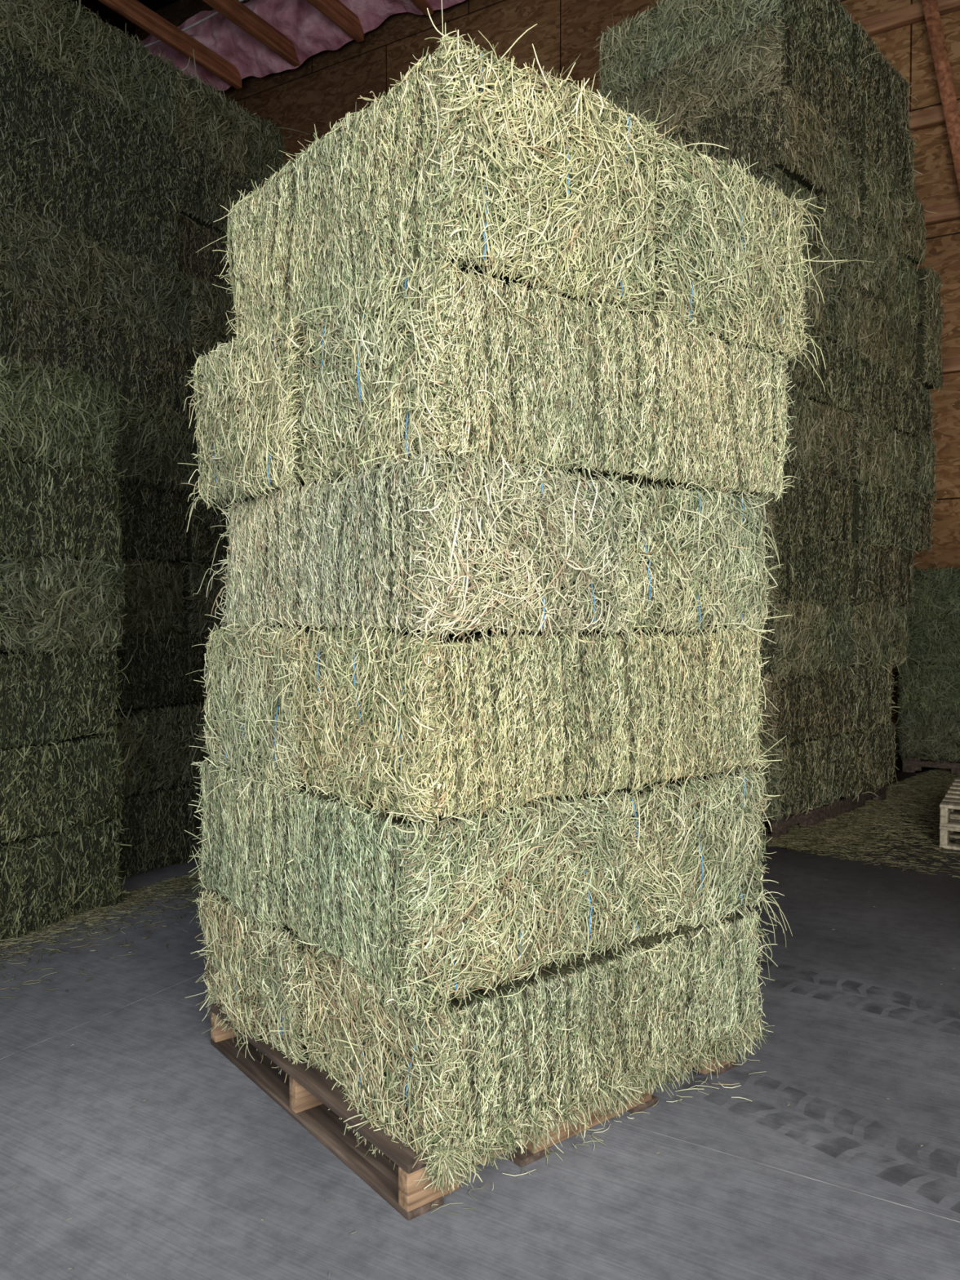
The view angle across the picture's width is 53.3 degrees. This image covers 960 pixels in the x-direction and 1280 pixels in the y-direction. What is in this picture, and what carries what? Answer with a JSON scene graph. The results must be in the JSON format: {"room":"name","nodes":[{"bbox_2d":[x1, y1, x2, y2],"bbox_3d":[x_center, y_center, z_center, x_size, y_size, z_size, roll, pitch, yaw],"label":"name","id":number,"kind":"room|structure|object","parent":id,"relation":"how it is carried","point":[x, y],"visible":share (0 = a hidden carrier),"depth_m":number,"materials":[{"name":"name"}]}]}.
{"room":"farm building","nodes":[
{"label":"farm building","id":0,"kind":"room"},
{"bbox_2d":[67,0,135,39],"bbox_3d":[-8.816,-4.023,8.719,0.200,10.300,14.100,1,2,31],"label":"wall","id":1,"kind":"structure","parent":0,"point":[116,20],"depth_m":14.02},
{"bbox_2d":[137,0,177,11],"bbox_3d":[-1.866,-9.126,4.410,16.400,0.150,14.100,1,2,31],"label":"ceiling","id":2,"kind":"structure","parent":0,"point":[154,5],"depth_m":14.02,"materials":[{"name":"black"}]},
{"bbox_2d":[0,755,959,1279],"bbox_3d":[-1.840,1.344,4.755,16.600,0.200,14.200,1,2,31],"label":"floor","id":3,"kind":"structure","parent":0,"point":[141,1204],"depth_m":2.46,"materials":[{"name":"concrete"}]},
{"bbox_2d":[0,355,151,942],"bbox_3d":[-2.336,0.047,3.565,0.490,2.629,2.680,1,2,31],"label":"stack","id":4,"kind":"object","parent":3,"relation":"on","point":[60,788],"visible":1,"depth_m":4.20,"materials":[{"name":"green plant"}]},
{"bbox_2d":[0,871,208,997],"bbox_3d":[-1.601,1.246,3.977,1.044,0.042,4.289,1,2,31],"label":"hay","id":5,"kind":"object","parent":3,"relation":"on","point":[144,891],"visible":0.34,"depth_m":4.32},
{"bbox_2d":[0,970,208,1059],"bbox_3d":[-1.676,1.303,2.625,1.648,0.001,2.748,0,2,0],"label":"joint","id":6,"kind":"object","parent":3,"relation":"on","point":[208,971],"depth_m":3.25,"materials":[{"name":"grey concrete"}]},
{"bbox_2d":[0,0,310,879],"bbox_3d":[-2.742,-1.093,4.777,1.789,4.896,4.691,1,2,31],"label":"stack","id":7,"kind":"object","parent":3,"relation":"on","point":[118,166],"visible":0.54,"depth_m":5.31,"materials":[{"name":"green plant"}]},
{"bbox_2d":[210,1003,736,1220],"bbox_3d":[-0.041,1.231,2.982,1.200,0.128,1.136,-1,2,-38],"label":"wooden pallet","id":8,"kind":"object","parent":3,"relation":"on","point":[306,1095],"visible":0.3,"depth_m":2.50,"materials":[{"name":"brown wood"}]},
{"bbox_2d":[186,874,317,1082],"bbox_3d":[-0.230,0.980,3.269,1.426,0.538,0.808,-1,2,-38],"label":"hay bale","id":9,"kind":"object","parent":8,"relation":"on","point":[250,977],"visible":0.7,"depth_m":2.82},
{"bbox_2d":[184,756,638,1026],"bbox_3d":[-0.300,0.626,2.846,0.812,0.581,1.420,-1,2,-38],"label":"hay bale","id":10,"kind":"object","parent":9,"relation":"on","point":[459,903],"visible":0.93,"depth_m":2.38},
{"bbox_2d":[578,762,792,948],"bbox_3d":[0.231,0.649,3.288,0.904,0.617,1.520,-1,2,-38],"label":"hay bale","id":11,"kind":"object","parent":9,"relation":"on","point":[698,856],"visible":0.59,"depth_m":2.74},
{"bbox_2d":[185,609,594,805],"bbox_3d":[-0.167,0.159,3.229,1.472,0.600,0.789,-1,2,-38],"label":"hay bale","id":12,"kind":"object","parent":11,"relation":"on","point":[249,675],"visible":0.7,"depth_m":2.78},
{"bbox_2d":[192,422,647,647],"bbox_3d":[-0.219,-0.247,2.778,0.789,0.545,1.334,-1,2,-38],"label":"hay bale","id":13,"kind":"object","parent":12,"relation":"on","point":[433,544],"visible":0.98,"depth_m":2.35},
{"bbox_2d":[177,293,331,531],"bbox_3d":[-0.181,-0.692,3.280,1.550,0.665,0.851,-1,2,-38],"label":"hay bale","id":14,"kind":"object","parent":13,"relation":"on","point":[247,408],"visible":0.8,"depth_m":2.78},
{"bbox_2d":[196,0,677,346],"bbox_3d":[-0.157,-1.150,2.831,0.944,0.669,1.452,-1,2,-38],"label":"hay bale","id":15,"kind":"object","parent":14,"relation":"on","point":[541,181],"visible":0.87,"depth_m":2.38},
{"bbox_2d":[636,128,874,391],"bbox_3d":[0.461,-1.139,3.236,0.895,0.700,1.453,-1,2,-38],"label":"hay bale","id":16,"kind":"object","parent":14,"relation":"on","point":[730,264],"visible":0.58,"depth_m":2.77},
{"bbox_2d":[586,473,791,650],"bbox_3d":[0.294,-0.270,3.203,0.802,0.586,1.329,-1,2,-38],"label":"hay bale","id":17,"kind":"object","parent":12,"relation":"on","point":[694,558],"visible":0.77,"depth_m":2.71},
{"bbox_2d":[284,222,806,502],"bbox_3d":[0.271,-0.651,2.766,1.530,0.608,0.850,-1,2,-38],"label":"hay bale","id":18,"kind":"object","parent":17,"relation":"on","point":[465,359],"visible":0.98,"depth_m":2.44},
{"bbox_2d":[268,607,785,844],"bbox_3d":[0.168,0.215,2.735,1.612,0.612,0.840,-1,2,-38],"label":"hay bale","id":19,"kind":"object","parent":11,"relation":"on","point":[420,727],"visible":0.97,"depth_m":2.42},
{"bbox_2d":[288,902,777,1196],"bbox_3d":[0.190,0.967,2.783,1.402,0.578,0.802,-1,2,-38],"label":"hay bale","id":20,"kind":"object","parent":8,"relation":"on","point":[536,1046],"visible":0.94,"depth_m":2.41},
{"bbox_2d":[12,850,955,1276],"bbox_3d":[0.244,1.258,3.672,5.444,0.028,3.709,0,2,0],"label":"litter","id":21,"kind":"object","parent":3,"relation":"on","point":[891,851],"visible":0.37,"depth_m":2.46,"materials":[{"name":"beige plant"}]},
{"bbox_2d":[431,1055,761,1213],"bbox_3d":[0.400,1.297,2.520,1.221,0.018,0.197,-1,2,-39],"label":"litter","id":22,"kind":"object","parent":3,"relation":"on","point":[575,1147],"visible":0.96,"depth_m":2.54,"materials":[{"name":"beige plant"}]},
{"bbox_2d":[608,1119,959,1222],"bbox_3d":[1.308,1.321,2.029,2.447,0.001,1.468,0,2,0],"label":"joint","id":23,"kind":"object","parent":3,"relation":"on","point":[609,1119],"depth_m":2.35,"materials":[{"name":"grey concrete"}]},
{"bbox_2d":[758,782,886,839],"bbox_3d":[1.959,1.120,6.823,1.206,0.128,1.700,2,2,44],"label":"wooden pallet","id":24,"kind":"object","parent":3,"relation":"on","point":[845,804],"visible":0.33,"depth_m":6.25,"materials":[{"name":"brown wood"}]},
{"bbox_2d":[593,0,948,826],"bbox_3d":[2.214,-1.549,7.025,1.634,5.358,2.993,2,2,44],"label":"stack","id":25,"kind":"object","parent":24,"relation":"on","point":[798,87],"visible":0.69,"depth_m":6.24,"materials":[{"name":"green plant"}]},
{"bbox_2d":[756,768,959,879],"bbox_3d":[4.393,1.181,6.036,3.953,0.054,4.346,2,2,44],"label":"hay","id":26,"kind":"object","parent":3,"relation":"on","point":[913,786],"visible":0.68,"depth_m":6.12},
{"bbox_2d":[902,755,959,773],"bbox_3d":[4.556,1.082,8.127,1.700,0.128,0.656,1,2,31],"label":"wooden pallet","id":27,"kind":"object","parent":3,"relation":"on","point":[913,765],"visible":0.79,"depth_m":8.20,"materials":[{"name":"brown wood"}]},
{"bbox_2d":[892,560,959,764],"bbox_3d":[4.508,0.209,8.035,2.012,1.797,1.077,1,2,31],"label":"stack","id":28,"kind":"object","parent":27,"relation":"on","point":[929,685],"visible":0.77,"depth_m":8.09,"materials":[{"name":"green plant"}]},
{"bbox_2d":[939,808,959,850],"bbox_3d":[3.403,1.149,5.814,1.006,0.128,1.100,1,2,31],"label":"wooden pallet","id":29,"kind":"object","parent":3,"relation":"on","point":[945,833],"visible":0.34,"depth_m":5.59,"materials":[{"name":"brown wood"}]},
{"bbox_2d":[939,777,959,828],"bbox_3d":[3.403,1.020,5.811,1.006,0.128,1.100,1,2,31],"label":"wooden pallet","id":30,"kind":"object","parent":29,"relation":"on","point":[951,802],"visible":1,"depth_m":5.67,"materials":[{"name":"brown wood"}]},
{"bbox_2d":[135,0,959,755],"bbox_3d":[1.711,-4.075,10.535,16.000,10.300,0.170,1,2,31],"label":"wall","id":31,"kind":"structure","parent":0,"point":[328,85],"depth_m":10.77,"materials":[{"name":"brown wood"}]},
{"bbox_2d":[921,0,959,192],"bbox_3d":[4.244,-4.846,8.640,0.850,3.950,0.100,1,2,31],"label":"brace","id":32,"kind":"object","parent":31,"relation":"attached to","point":[933,21],"depth_m":8.61,"materials":[{"name":"brown wood"}]},
{"bbox_2d":[852,0,959,373],"bbox_3d":[5.691,-3.161,7.980,6.480,8.580,0.170,1,2,31],"label":"beams","id":33,"kind":"structure","parent":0,"point":[913,13],"depth_m":8.87,"materials":[{"name":"brown wood"}]},
{"bbox_3d":[5.084,-3.783,0.403,0.200,10.300,14.100,1,2,31],"label":"wall","id":34,"kind":"structure","parent":0,"visible":0},
{"bbox_2d":[97,0,433,88],"bbox_3d":[-1.778,-7.603,4.518,15.985,0.500,13.300,1,2,31],"label":"roof rafters","id":35,"kind":"object","parent":34,"relation":"attached to","point":[134,11],"visible":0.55,"depth_m":11.94,"materials":[{"name":"brown wood"}]},
{"bbox_2d":[140,0,244,48],"bbox_3d":[-2.002,-8.075,11.518,7.501,0.088,0.035,1,2,31],"label":"conduit pipe","id":36,"kind":"object","parent":35,"relation":"attached to","point":[240,1],"visible":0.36,"depth_m":12.54,"materials":[{"name":"grey metal"}]},
{"bbox_2d":[137,0,465,91],"bbox_3d":[1.469,-7.997,10.018,15.800,1.012,0.510,1,2,31],"label":"insulation","id":37,"kind":"object","parent":35,"relation":"on","point":[311,33],"visible":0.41,"depth_m":12.46}
]}

